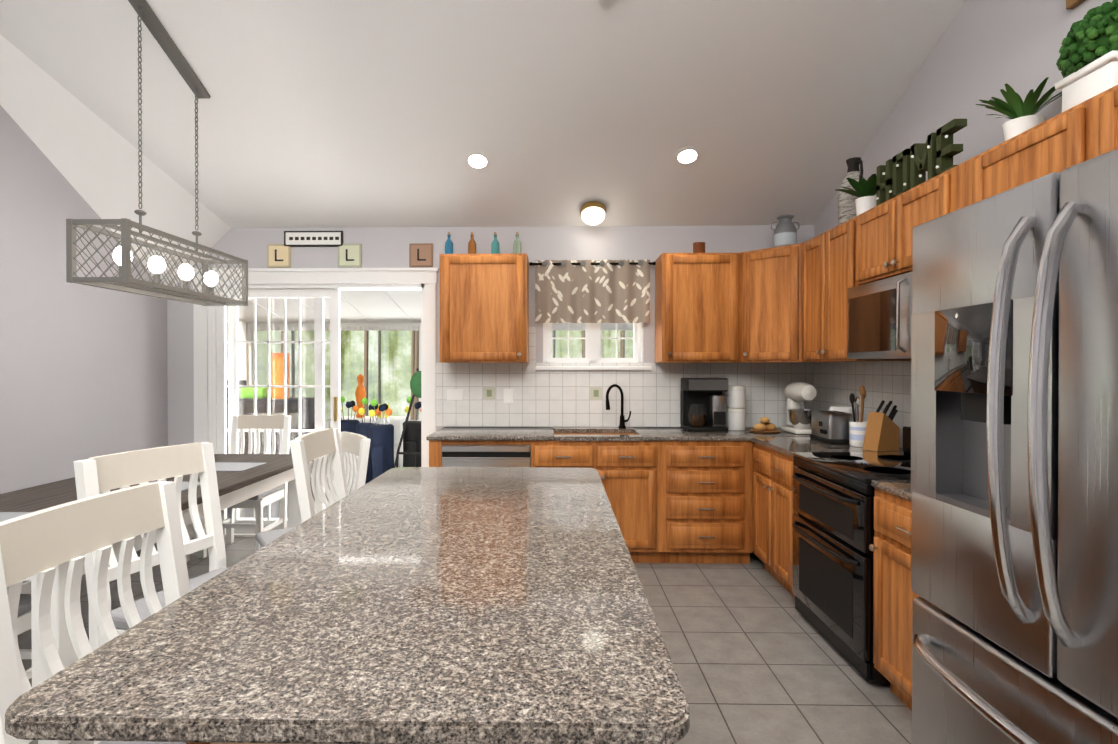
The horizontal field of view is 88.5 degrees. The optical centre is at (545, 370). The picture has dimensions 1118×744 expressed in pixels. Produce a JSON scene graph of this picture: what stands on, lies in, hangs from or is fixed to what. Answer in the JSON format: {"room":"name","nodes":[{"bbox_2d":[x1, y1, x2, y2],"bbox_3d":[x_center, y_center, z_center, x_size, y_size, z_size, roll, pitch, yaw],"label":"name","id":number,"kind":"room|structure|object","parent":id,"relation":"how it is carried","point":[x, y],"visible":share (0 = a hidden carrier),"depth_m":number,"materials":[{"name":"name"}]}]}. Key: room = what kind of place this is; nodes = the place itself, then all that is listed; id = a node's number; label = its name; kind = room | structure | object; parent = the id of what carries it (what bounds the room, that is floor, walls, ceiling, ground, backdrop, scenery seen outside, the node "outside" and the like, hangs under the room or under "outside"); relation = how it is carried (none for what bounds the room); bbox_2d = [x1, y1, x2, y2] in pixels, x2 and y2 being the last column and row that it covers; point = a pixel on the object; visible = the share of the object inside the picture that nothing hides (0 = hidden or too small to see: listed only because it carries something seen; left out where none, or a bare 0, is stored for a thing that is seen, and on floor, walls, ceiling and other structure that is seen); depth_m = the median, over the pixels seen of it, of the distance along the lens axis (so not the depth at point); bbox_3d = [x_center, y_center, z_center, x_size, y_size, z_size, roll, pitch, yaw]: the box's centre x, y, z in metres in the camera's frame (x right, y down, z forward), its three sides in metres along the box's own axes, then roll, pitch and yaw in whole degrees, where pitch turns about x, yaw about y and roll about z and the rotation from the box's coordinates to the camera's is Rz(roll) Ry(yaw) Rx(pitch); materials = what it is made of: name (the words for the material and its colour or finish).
{"room":"kitchen","nodes":[
{"label":"kitchen","id":0,"kind":"room"},
{"bbox_2d":[0,105,167,583],"bbox_3d":[-3.245,-0.962,1.147,0.150,4.700,7.400,0,0,1],"label":"wall","id":1,"kind":"structure","parent":0,"point":[83,373],"depth_m":3.68,"materials":[{"name":"grey paint"}]},
{"bbox_2d":[21,526,193,593],"bbox_3d":[-3.055,1.338,1.157,0.230,0.100,7.100,0,0,1],"label":"baseboard","id":2,"kind":"structure","parent":1,"relation":"attached to","point":[26,588],"depth_m":3.46,"materials":[{"name":"white"}]},
{"bbox_2d":[226,313,247,384],"bbox_3d":[-4.402,-0.045,6.626,0.100,2.800,3.600,0,0,1],"label":"wall","id":3,"kind":"structure","parent":0,"point":[244,350],"depth_m":8.28,"materials":[{"name":"white paint"}]},
{"bbox_2d":[226,290,420,322],"bbox_3d":[-0.952,-1.064,6.577,7.000,0.800,3.550,0,0,1],"label":"ceiling","id":4,"kind":"structure","parent":0,"point":[370,306],"depth_m":7.59,"materials":[{"name":"white paint"}]},
{"bbox_2d":[247,322,632,428],"bbox_3d":[-0.843,0.245,8.298,7.050,2.200,0.120,0,0,1],"label":"wall","id":5,"kind":"structure","parent":0,"point":[378,326],"depth_m":8.28,"materials":[{"name":"white paint"}]},
{"bbox_2d":[17,463,911,743],"bbox_3d":[-1.025,1.417,2.893,7.000,0.080,10.950,0,0,1],"label":"floor","id":6,"kind":"structure","parent":0,"point":[756,657],"depth_m":2.73,"materials":[{"name":"tile"}]},
{"bbox_2d":[17,594,31,679],"bbox_3d":[-2.251,0.880,2.096,0.460,1.005,0.510,0,0,1],"label":"chair","id":7,"kind":"object","parent":6,"relation":"on","point":[24,618],"depth_m":2.25,"materials":[{"name":"white paint"}]},
{"bbox_2d":[0,481,190,743],"bbox_3d":[-0.772,0.835,1.223,0.498,1.105,0.506,0,0,1],"label":"chair","id":8,"kind":"object","parent":6,"relation":"on","point":[41,543],"visible":0.6,"depth_m":1.21,"materials":[{"name":"white paint"}]},
{"bbox_2d":[73,442,227,743],"bbox_3d":[-1.184,0.831,1.948,0.490,1.105,0.470,0,0,18],"label":"chair","id":9,"kind":"object","parent":6,"relation":"on","point":[97,475],"visible":0.4,"depth_m":2.02,"materials":[{"name":"white paint"}]},
{"bbox_2d":[0,454,312,743],"bbox_3d":[-2.201,0.994,3.103,1.040,0.765,2.170,0,0,1],"label":"dining table","id":10,"kind":"object","parent":6,"relation":"on","point":[242,477],"visible":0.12,"depth_m":2.95,"materials":[{"name":"white paint"}]},
{"bbox_2d":[199,415,290,557],"bbox_3d":[-2.295,0.866,4.413,0.460,1.005,0.510,0,0,1],"label":"chair","id":11,"kind":"object","parent":6,"relation":"on","point":[282,423],"visible":0.5,"depth_m":4.58,"materials":[{"name":"white paint"}]},
{"bbox_2d":[226,353,314,495],"bbox_3d":[-3.008,0.582,6.300,1.000,1.550,0.405,0,0,1],"label":"shelf","id":12,"kind":"object","parent":6,"relation":"on","point":[280,359],"depth_m":6.11,"materials":[{"name":"grey"}]},
{"bbox_2d":[255,431,370,549],"bbox_3d":[-1.289,0.873,3.181,0.510,1.005,0.460,0,0,-37],"label":"chair","id":13,"kind":"object","parent":6,"relation":"on","point":[357,445],"visible":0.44,"depth_m":3.24,"materials":[{"name":"white paint"}]},
{"bbox_2d":[290,428,347,522],"bbox_3d":[-0.795,0.827,2.528,0.490,1.105,0.470,0,0,-2],"label":"chair","id":14,"kind":"object","parent":6,"relation":"on","point":[308,448],"visible":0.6,"depth_m":2.52,"materials":[{"name":"white paint"}]},
{"bbox_2d":[5,467,689,743],"bbox_3d":[-0.263,0.925,1.750,0.970,0.919,1.960,0,0,1],"label":"kitchen island","id":15,"kind":"object","parent":6,"relation":"on","point":[453,605],"visible":1,"depth_m":1.00,"materials":[{"name":"grey stone"}]},
{"bbox_2d":[340,396,359,493],"bbox_3d":[-2.206,0.822,6.415,0.260,1.068,0.394,0,0,1],"label":"golf bag","id":16,"kind":"object","parent":6,"relation":"on","point":[348,425],"visible":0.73,"depth_m":6.31,"materials":[{"name":"blue fabric"}]},
{"bbox_2d":[355,398,380,483],"bbox_3d":[-1.879,0.828,6.059,0.310,1.080,0.394,0,0,1],"label":"golf bag","id":17,"kind":"object","parent":6,"relation":"on","point":[362,428],"visible":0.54,"depth_m":5.95,"materials":[{"name":"blue fabric"}]},
{"bbox_2d":[328,374,409,467],"bbox_3d":[-2.239,0.695,7.298,0.900,1.312,0.481,0,0,1],"label":"table","id":18,"kind":"object","parent":6,"relation":"on","point":[396,422],"visible":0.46,"depth_m":7.17,"materials":[{"name":"white paint"}]},
{"bbox_2d":[368,399,393,479],"bbox_3d":[-1.674,0.831,5.905,0.282,1.069,0.394,0,0,1],"label":"golf bag","id":19,"kind":"object","parent":6,"relation":"on","point":[381,436],"visible":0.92,"depth_m":5.78,"materials":[{"name":"blue fabric"}]},
{"bbox_2d":[394,368,420,467],"bbox_3d":[-1.272,0.669,5.595,0.640,1.385,0.452,0,0,1],"label":"golf cart","id":20,"kind":"object","parent":6,"relation":"on","point":[415,384],"visible":0.25,"depth_m":5.66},
{"bbox_2d":[403,397,420,466],"bbox_3d":[-1.435,0.824,6.280,0.274,1.075,0.394,0,0,1],"label":"golf bag","id":21,"kind":"object","parent":6,"relation":"on","point":[412,439],"visible":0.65,"depth_m":6.14,"materials":[{"name":"black fabric"}]},
{"bbox_2d":[442,445,530,466],"bbox_3d":[-0.412,0.947,4.312,0.624,0.842,0.602,0,0,1],"label":"dishwasher","id":22,"kind":"object","parent":6,"relation":"on","point":[486,455],"visible":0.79,"depth_m":4.01,"materials":[{"name":"silver metal"}]},
{"bbox_2d":[530,440,665,562],"bbox_3d":[0.358,0.930,4.315,0.910,0.878,0.637,0,0,1],"label":"base cabinet","id":23,"kind":"object","parent":6,"relation":"on","point":[632,473],"depth_m":4.00,"materials":[{"name":"brown wood"}]},
{"bbox_2d":[666,440,749,563],"bbox_3d":[1.133,0.931,4.300,0.640,0.878,0.637,0,0,1],"label":"base cabinet","id":24,"kind":"object","parent":6,"relation":"on","point":[677,495],"depth_m":3.98,"materials":[{"name":"brown wood"}]},
{"bbox_2d":[426,428,809,439],"bbox_3d":[0.653,0.475,4.306,2.969,0.030,0.633,0,0,1],"label":"countertop","id":25,"kind":"structure","parent":24,"relation":"on","point":[444,433],"depth_m":4.12,"materials":[{"name":"grey stone"}]},
{"bbox_2d":[554,432,637,435],"bbox_3d":[0.373,0.576,4.300,0.628,0.196,0.397,0,0,1],"label":"sink","id":26,"kind":"object","parent":25,"relation":"in","point":[555,433],"depth_m":4.39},
{"bbox_2d":[606,384,629,427],"bbox_3d":[0.573,0.283,4.517,0.210,0.349,0.136,0,0,1],"label":"faucet","id":27,"kind":"object","parent":25,"relation":"on","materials":[{"name":"black metal"}]},
{"bbox_2d":[680,378,727,431],"bbox_3d":[1.215,0.257,4.405,0.300,0.400,0.263,0,0,1],"label":"coffee maker","id":28,"kind":"object","parent":25,"relation":"on","point":[702,404],"visible":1,"depth_m":4.31,"materials":[{"name":"black plastic"}]},
{"bbox_2d":[725,385,745,430],"bbox_3d":[1.466,0.286,4.432,0.154,0.342,0.152,0,0,1],"label":"canisters","id":29,"kind":"object","parent":25,"relation":"on","point":[735,395],"visible":0.85,"depth_m":4.37,"materials":[{"name":"white ceramic"}]},
{"bbox_2d":[749,417,780,432],"bbox_3d":[1.633,0.402,4.270,0.230,0.112,0.227,0,0,1],"label":"tray","id":30,"kind":"object","parent":25,"relation":"on","point":[767,427],"visible":1,"depth_m":4.25,"materials":[{"name":"brown wood"}]},
{"bbox_2d":[780,382,816,433],"bbox_3d":[1.882,0.272,4.244,0.200,0.372,0.340,0,0,1],"label":"stand mixer","id":31,"kind":"object","parent":25,"relation":"on","point":[798,394],"visible":0.96,"depth_m":4.15,"materials":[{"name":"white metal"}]},
{"bbox_2d":[750,440,797,596],"bbox_3d":[1.771,0.935,3.615,0.707,0.878,0.710,0,0,1],"label":"base cabinet","id":32,"kind":"object","parent":6,"relation":"on","point":[771,481],"depth_m":3.59,"materials":[{"name":"brown wood"}]},
{"bbox_2d":[750,436,902,455],"bbox_3d":[1.772,0.479,3.610,0.704,0.030,0.715,0,0,1],"label":"countertop","id":33,"kind":"structure","parent":32,"relation":"on","point":[790,444],"depth_m":3.54,"materials":[{"name":"grey stone"}]},
{"bbox_2d":[810,411,855,443],"bbox_3d":[1.867,0.365,3.735,0.186,0.192,0.286,0,0,1],"label":"toaster","id":34,"kind":"object","parent":33,"relation":"on","point":[830,427],"visible":0.85,"depth_m":3.61,"materials":[{"name":"silver metal"}]},
{"bbox_2d":[829,406,854,413],"bbox_3d":[2.026,0.350,3.921,0.160,0.220,0.158,0,0,1],"label":"jar","id":35,"kind":"object","parent":33,"relation":"on","point":[847,409],"visible":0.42,"depth_m":3.86,"materials":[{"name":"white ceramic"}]},
{"bbox_2d":[849,385,866,446],"bbox_3d":[1.917,0.276,3.502,0.111,0.374,0.114,0,0,1],"label":"utensil crock","id":36,"kind":"object","parent":33,"relation":"on","point":[857,429],"visible":0.83,"depth_m":3.48,"materials":[{"name":"white ceramic"}]},
{"bbox_2d":[863,400,899,450],"bbox_3d":[1.981,0.320,3.361,0.213,0.287,0.100,0,0,-19],"label":"knife block","id":37,"kind":"object","parent":33,"relation":"on","point":[882,431],"visible":1,"depth_m":3.32,"materials":[{"name":"brown wood"}]},
{"bbox_2d":[792,426,910,682],"bbox_3d":[1.702,0.835,2.861,0.746,1.035,0.774,0,0,1],"label":"range","id":38,"kind":"object","parent":6,"relation":"on","point":[833,519],"visible":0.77,"depth_m":2.75,"materials":[{"name":"black metal"}]},
{"bbox_2d":[869,484,920,710],"bbox_3d":[1.743,0.943,2.188,0.707,0.878,0.555,0,0,1],"label":"base cabinet","id":39,"kind":"object","parent":6,"relation":"on","point":[893,596],"depth_m":2.31,"materials":[{"name":"brown wood"}]},
{"bbox_2d":[871,480,911,499],"bbox_3d":[1.740,0.488,1.996,0.704,0.030,0.935,0,0,1],"label":"countertop","id":40,"kind":"structure","parent":39,"relation":"on","point":[903,487],"depth_m":2.35,"materials":[{"name":"grey stone"}]},
{"bbox_2d":[911,148,1117,743],"bbox_3d":[1.383,0.506,1.079,1.014,1.765,0.870,0,0,1],"label":"refrigerator","id":41,"kind":"object","parent":6,"relation":"on","point":[1014,445],"visible":1,"depth_m":1.13,"materials":[{"name":"grey metal"}]},
{"bbox_2d":[0,0,964,286],"bbox_3d":[-0.545,-1.800,1.089,5.450,2.704,7.300,0,0,1],"label":"ceiling","id":42,"kind":"structure","parent":0,"point":[360,112],"depth_m":3.51,"materials":[{"name":"white paint"}]},
{"bbox_2d":[66,0,247,305],"bbox_3d":[-2.070,-1.190,3.173,0.284,1.555,1.044,0,0,1],"label":"chandelier","id":43,"kind":"object","parent":42,"relation":"hanging from","point":[123,255],"visible":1,"depth_m":3.02,"materials":[{"name":"silver metal"}]},
{"bbox_2d":[465,152,489,169],"bbox_3d":[-0.469,-1.443,3.953,0.176,0.072,0.162,0,0,1],"label":"recessed light","id":44,"kind":"object","parent":42,"relation":"in","point":[477,160],"visible":1,"depth_m":3.95,"materials":[{"name":"white"}]},
{"bbox_2d":[580,201,605,224],"bbox_3d":[0.365,-1.202,4.414,0.200,0.161,0.198,0,0,1],"label":"flush ceiling light","id":45,"kind":"object","parent":42,"relation":"attached to","point":[592,212],"visible":1,"depth_m":4.34,"materials":[{"name":"white glass"}]},
{"bbox_2d":[674,147,700,165],"bbox_3d":[0.963,-1.455,3.895,0.176,0.072,0.162,0,0,1],"label":"recessed light","id":46,"kind":"object","parent":42,"relation":"in","point":[686,156],"visible":1,"depth_m":3.90,"materials":[{"name":"white"}]},
{"bbox_2d":[167,225,813,471],"bbox_3d":[-0.474,-0.008,4.724,5.250,2.750,0.150,0,0,1],"label":"wall","id":47,"kind":"structure","parent":0,"point":[385,247],"depth_m":4.65,"materials":[{"name":"grey paint"}]},
{"bbox_2d":[267,244,290,267],"bbox_3d":[-2.170,-0.933,4.667,0.190,0.190,0.018,0,0,1],"label":"picture frame","id":48,"kind":"object","parent":47,"relation":"attached to","point":[278,255],"visible":0.98,"depth_m":4.66,"materials":[{"name":"beige"}]},
{"bbox_2d":[224,288,339,536],"bbox_3d":[-1.879,0.346,4.754,1.740,2.040,0.150,0,0,1],"label":"sliding door","id":49,"kind":"structure","parent":47,"relation":"in","point":[318,295],"depth_m":4.73,"materials":[{"name":"white wood"}]},
{"bbox_2d":[201,283,227,534],"bbox_3d":[-2.681,0.317,4.653,0.200,2.040,0.038,0,0,1],"label":"blind stack","id":50,"kind":"object","parent":49,"relation":"attached to","point":[214,375],"visible":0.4,"depth_m":4.64,"materials":[{"name":"white"}]},
{"bbox_2d":[284,231,342,246],"bbox_3d":[-1.885,-1.071,4.659,0.480,0.125,0.020,0,0,1],"label":"sign","id":51,"kind":"object","parent":47,"relation":"attached to","point":[313,238],"visible":1,"depth_m":4.65,"materials":[{"name":"grey"}]},
{"bbox_2d":[192,268,438,537],"bbox_3d":[-1.879,0.269,4.733,2.030,2.195,0.190,0,0,1],"label":"door frame","id":52,"kind":"structure","parent":47,"relation":"attached to","point":[424,280],"depth_m":4.64,"materials":[{"name":"white wood"}]},
{"bbox_2d":[338,244,361,266],"bbox_3d":[-1.590,-0.933,4.655,0.190,0.190,0.018,0,0,1],"label":"picture frame","id":53,"kind":"object","parent":47,"relation":"attached to","point":[349,255],"visible":0.98,"depth_m":4.65,"materials":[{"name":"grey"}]},
{"bbox_2d":[409,243,432,266],"bbox_3d":[-1.007,-0.933,4.644,0.190,0.190,0.018,0,0,1],"label":"tile","id":54,"kind":"object","parent":47,"relation":"attached to","point":[420,254],"visible":1,"depth_m":4.64,"materials":[{"name":"brown"}]},
{"bbox_2d":[439,253,528,362],"bbox_3d":[-0.468,-0.472,4.475,0.660,0.820,0.338,0,0,1],"label":"upper cabinet","id":55,"kind":"object","parent":47,"relation":"attached to","point":[484,298],"depth_m":4.31,"materials":[{"name":"brown wood"}]},
{"bbox_2d":[445,232,452,253],"bbox_3d":[-0.749,-0.977,4.448,0.066,0.187,0.064,0,0,1],"label":"bottle","id":56,"kind":"object","parent":55,"relation":"on","point":[448,244],"depth_m":4.43,"materials":[{"name":"blue glass"}]},
{"bbox_2d":[468,232,475,253],"bbox_3d":[-0.569,-0.977,4.445,0.066,0.187,0.064,0,0,1],"label":"bottle","id":57,"kind":"object","parent":55,"relation":"on","point":[471,244],"depth_m":4.42,"materials":[{"name":"orange glass"}]},
{"bbox_2d":[491,232,499,253],"bbox_3d":[-0.389,-0.977,4.441,0.066,0.187,0.064,0,0,1],"label":"bottle","id":58,"kind":"object","parent":55,"relation":"on","point":[495,246],"depth_m":4.42,"materials":[{"name":"blue glass"}]},
{"bbox_2d":[513,232,521,252],"bbox_3d":[-0.219,-0.977,4.438,0.066,0.187,0.064,0,0,1],"label":"bottle","id":59,"kind":"object","parent":55,"relation":"on","point":[517,246],"depth_m":4.41,"materials":[{"name":"green glass"}]},
{"bbox_2d":[529,259,655,322],"bbox_3d":[0.372,-0.627,4.578,1.005,0.500,0.098,0,0,1],"label":"valance curtain","id":60,"kind":"object","parent":47,"relation":"attached to","point":[592,291],"visible":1,"depth_m":4.55,"materials":[{"name":"grey fabric"}]},
{"bbox_2d":[536,323,651,369],"bbox_3d":[0.385,-0.328,4.668,0.930,0.650,0.145,0,0,1],"label":"window","id":61,"kind":"structure","parent":47,"relation":"in","point":[592,338],"depth_m":4.67,"materials":[{"name":"white"}]},
{"bbox_2d":[436,327,811,426],"bbox_3d":[0.624,0.052,4.624,3.030,0.809,0.007,0,0,1],"label":"tile backsplash","id":62,"kind":"structure","parent":47,"relation":"attached to","point":[559,398],"depth_m":4.63,"materials":[{"name":"beige tile"}]},
{"bbox_2d":[447,389,463,399],"bbox_3d":[-0.733,0.197,4.645,0.135,0.090,0.008,0,0,1],"label":"switch plate","id":63,"kind":"object","parent":62,"relation":"attached to","point":[454,394],"visible":1,"depth_m":4.64,"materials":[{"name":"white plastic"}]},
{"bbox_2d":[504,389,512,402],"bbox_3d":[-0.300,0.207,4.637,0.080,0.120,0.008,0,0,1],"label":"electrical outlet plate","id":64,"kind":"object","parent":62,"relation":"attached to","point":[508,395],"visible":1,"depth_m":4.63,"materials":[{"name":"white plastic"}]},
{"bbox_2d":[655,252,742,362],"bbox_3d":[1.194,-0.472,4.417,0.637,0.820,0.389,0,0,1],"label":"upper cabinet","id":65,"kind":"object","parent":47,"relation":"attached to","point":[699,296],"depth_m":4.28,"materials":[{"name":"brown wood"}]},
{"bbox_2d":[693,242,704,252],"bbox_3d":[1.175,-0.928,4.391,0.098,0.090,0.098,0,0,1],"label":"copper pot","id":66,"kind":"object","parent":65,"relation":"on","point":[698,247],"visible":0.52,"depth_m":4.35,"materials":[{"name":"brown metal"}]},
{"bbox_2d":[743,245,790,362],"bbox_3d":[1.797,-0.471,4.275,0.688,0.820,0.648,0,0,1],"label":"upper cabinet","id":67,"kind":"object","parent":47,"relation":"attached to","point":[785,304],"depth_m":4.12,"materials":[{"name":"brown wood"}]},
{"bbox_2d":[771,215,799,246],"bbox_3d":[1.804,-1.026,4.318,0.219,0.285,0.161,0,0,1],"label":"milk can","id":68,"kind":"object","parent":67,"relation":"on","point":[785,232],"visible":0.88,"depth_m":4.26,"materials":[{"name":"grey metal"}]},
{"bbox_2d":[814,0,1112,448],"bbox_3d":[2.154,-0.962,1.041,0.150,4.700,7.400,0,0,1],"label":"wall","id":69,"kind":"structure","parent":0,"point":[987,50],"depth_m":2.81,"materials":[{"name":"grey paint"}]},
{"bbox_2d":[791,231,826,362],"bbox_3d":[1.916,-0.468,3.770,0.430,0.820,0.472,0,0,1],"label":"upper cabinet","id":70,"kind":"object","parent":69,"relation":"attached to","point":[808,258],"depth_m":3.83,"materials":[{"name":"brown wood"}]},
{"bbox_2d":[812,361,910,447],"bbox_3d":[2.116,0.206,3.059,0.005,0.519,3.080,0,0,1],"label":"tile backsplash","id":71,"kind":"structure","parent":69,"relation":"attached to","point":[833,382],"depth_m":3.79,"materials":[{"name":"beige tile"}]},
{"bbox_2d":[827,219,910,361],"bbox_3d":[1.936,-0.466,3.451,0.378,0.820,0.415,0,0,1],"label":"upper cabinet","id":72,"kind":"object","parent":69,"relation":"attached to","point":[838,237],"depth_m":3.44,"materials":[{"name":"brown wood"}]},
{"bbox_2d":[838,157,865,224],"bbox_3d":[1.929,-1.100,3.584,0.176,0.443,0.195,0,0,1],"label":"jug","id":73,"kind":"object","parent":72,"relation":"on","point":[846,208],"visible":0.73,"depth_m":3.56,"materials":[{"name":"grey ceramic"}]},
{"bbox_2d":[851,203,888,287],"bbox_3d":[1.928,-0.678,3.017,0.378,0.390,0.450,0,0,1],"label":"upper cabinet","id":74,"kind":"object","parent":69,"relation":"attached to","point":[867,227],"depth_m":3.12,"materials":[{"name":"brown wood"}]},
{"bbox_2d":[835,174,876,215],"bbox_3d":[1.865,-0.995,3.361,0.316,0.235,0.316,0,0,1],"label":"plant","id":75,"kind":"object","parent":74,"relation":"on","point":[865,193],"visible":0.73,"depth_m":3.32,"materials":[{"name":"green plant"}]},
{"bbox_2d":[883,169,950,276],"bbox_3d":[1.920,-0.676,2.651,0.378,0.390,0.513,0,0,1],"label":"upper cabinet","id":76,"kind":"object","parent":69,"relation":"attached to","point":[929,200],"depth_m":2.75,"materials":[{"name":"brown wood"}]},
{"bbox_2d":[847,272,911,358],"bbox_3d":[1.882,-0.262,2.850,0.460,0.400,0.770,0,0,1],"label":"microwave","id":77,"kind":"object","parent":76,"relation":"attached to","point":[879,318],"visible":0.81,"depth_m":2.90,"materials":[{"name":"silver metal"}]},
{"bbox_2d":[876,119,966,205],"bbox_3d":[1.826,-0.993,2.830,0.067,0.237,0.615,0,0,1],"label":"marquee","id":78,"kind":"object","parent":76,"relation":"on","point":[905,170],"visible":0.92,"depth_m":2.80,"materials":[{"name":"green metal"}]},
{"bbox_2d":[951,104,1078,211],"bbox_3d":[1.909,-0.673,2.101,0.378,0.390,0.587,0,0,1],"label":"upper cabinet","id":79,"kind":"object","parent":69,"relation":"attached to","point":[1051,146],"depth_m":2.09,"materials":[{"name":"brown wood"}]},
{"bbox_2d":[976,77,1061,141],"bbox_3d":[1.935,-1.002,2.294,0.333,0.263,0.299,0,0,1],"label":"succulent plant","id":80,"kind":"object","parent":79,"relation":"on","point":[1019,113],"visible":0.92,"depth_m":2.27,"materials":[{"name":"green plant"}]},
{"bbox_2d":[1066,0,1084,8],"bbox_3d":[2.086,-1.588,2.159,0.029,0.300,0.260,0,0,1],"label":"plaque","id":81,"kind":"object","parent":69,"relation":"attached to","point":[1071,4],"visible":1,"depth_m":2.26,"materials":[{"name":"brown wood"}]},
{"bbox_2d":[1079,85,1117,162],"bbox_3d":[1.898,-0.670,1.537,0.378,0.390,0.540,0,0,1],"label":"upper cabinet","id":82,"kind":"object","parent":69,"relation":"attached to","point":[1098,115],"depth_m":1.80,"materials":[{"name":"brown wood"}]},
{"bbox_2d":[1055,0,1117,111],"bbox_3d":[1.925,-1.060,1.944,0.296,0.381,0.283,0,0,1],"label":"planter","id":83,"kind":"object","parent":82,"relation":"on","point":[1087,63],"visible":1,"depth_m":1.91,"materials":[{"name":"white ceramic"}]},
{"label":"outside","id":84,"kind":"structure","parent":0,"visible":0},
{"bbox_3d":[0.269,1.564,17.821,60.000,0.050,24.050,0,0,1],"label":"ground","id":85,"kind":"structure","parent":84,"visible":0},
{"bbox_2d":[281,331,283,352],"bbox_3d":[-5.219,-3.023,11.433,0.176,9.301,0.099,0,0,-11],"label":"trunk","id":86,"kind":"object","parent":85,"relation":"on","point":[282,333],"depth_m":11.40,"materials":[{"name":"grey wood"}]},
{"bbox_2d":[364,330,368,415],"bbox_3d":[-3.709,-3.026,11.904,0.176,9.301,0.099,0,0,-11],"label":"trunk","id":87,"kind":"object","parent":85,"relation":"on","point":[366,333],"depth_m":11.88,"materials":[{"name":"wood"}]},
{"bbox_2d":[411,342,412,419],"bbox_3d":[-2.893,-3.030,12.587,0.162,9.301,0.079,0,0,-8],"label":"trunk","id":88,"kind":"object","parent":85,"relation":"on","point":[411,342],"depth_m":12.57,"materials":[{"name":"wood"}]},
{"bbox_2d":[412,330,418,419],"bbox_3d":[-2.428,-3.020,10.877,0.170,9.301,0.089,0,0,-8],"label":"trunk","id":89,"kind":"object","parent":85,"relation":"on","point":[415,353],"depth_m":10.87,"materials":[{"name":"wood"}]},
{"bbox_2d":[582,330,584,357],"bbox_3d":[0.781,-3.022,11.314,0.170,9.301,0.089,0,0,-8],"label":"trunk","id":90,"kind":"object","parent":85,"relation":"on","point":[583,341],"depth_m":11.29,"materials":[{"name":"grey plant"}]},
{"bbox_2d":[620,330,624,357],"bbox_3d":[1.705,-3.030,12.597,0.184,9.301,0.108,0,0,-11],"label":"trunk","id":91,"kind":"object","parent":85,"relation":"on","point":[622,332],"depth_m":12.57,"materials":[{"name":"grey plant"}]},
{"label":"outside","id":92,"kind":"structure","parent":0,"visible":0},
{"bbox_2d":[226,321,632,419],"bbox_3d":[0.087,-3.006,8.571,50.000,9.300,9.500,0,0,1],"label":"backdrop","id":93,"kind":"structure","parent":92,"point":[395,368],"depth_m":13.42,"materials":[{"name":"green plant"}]}
]}

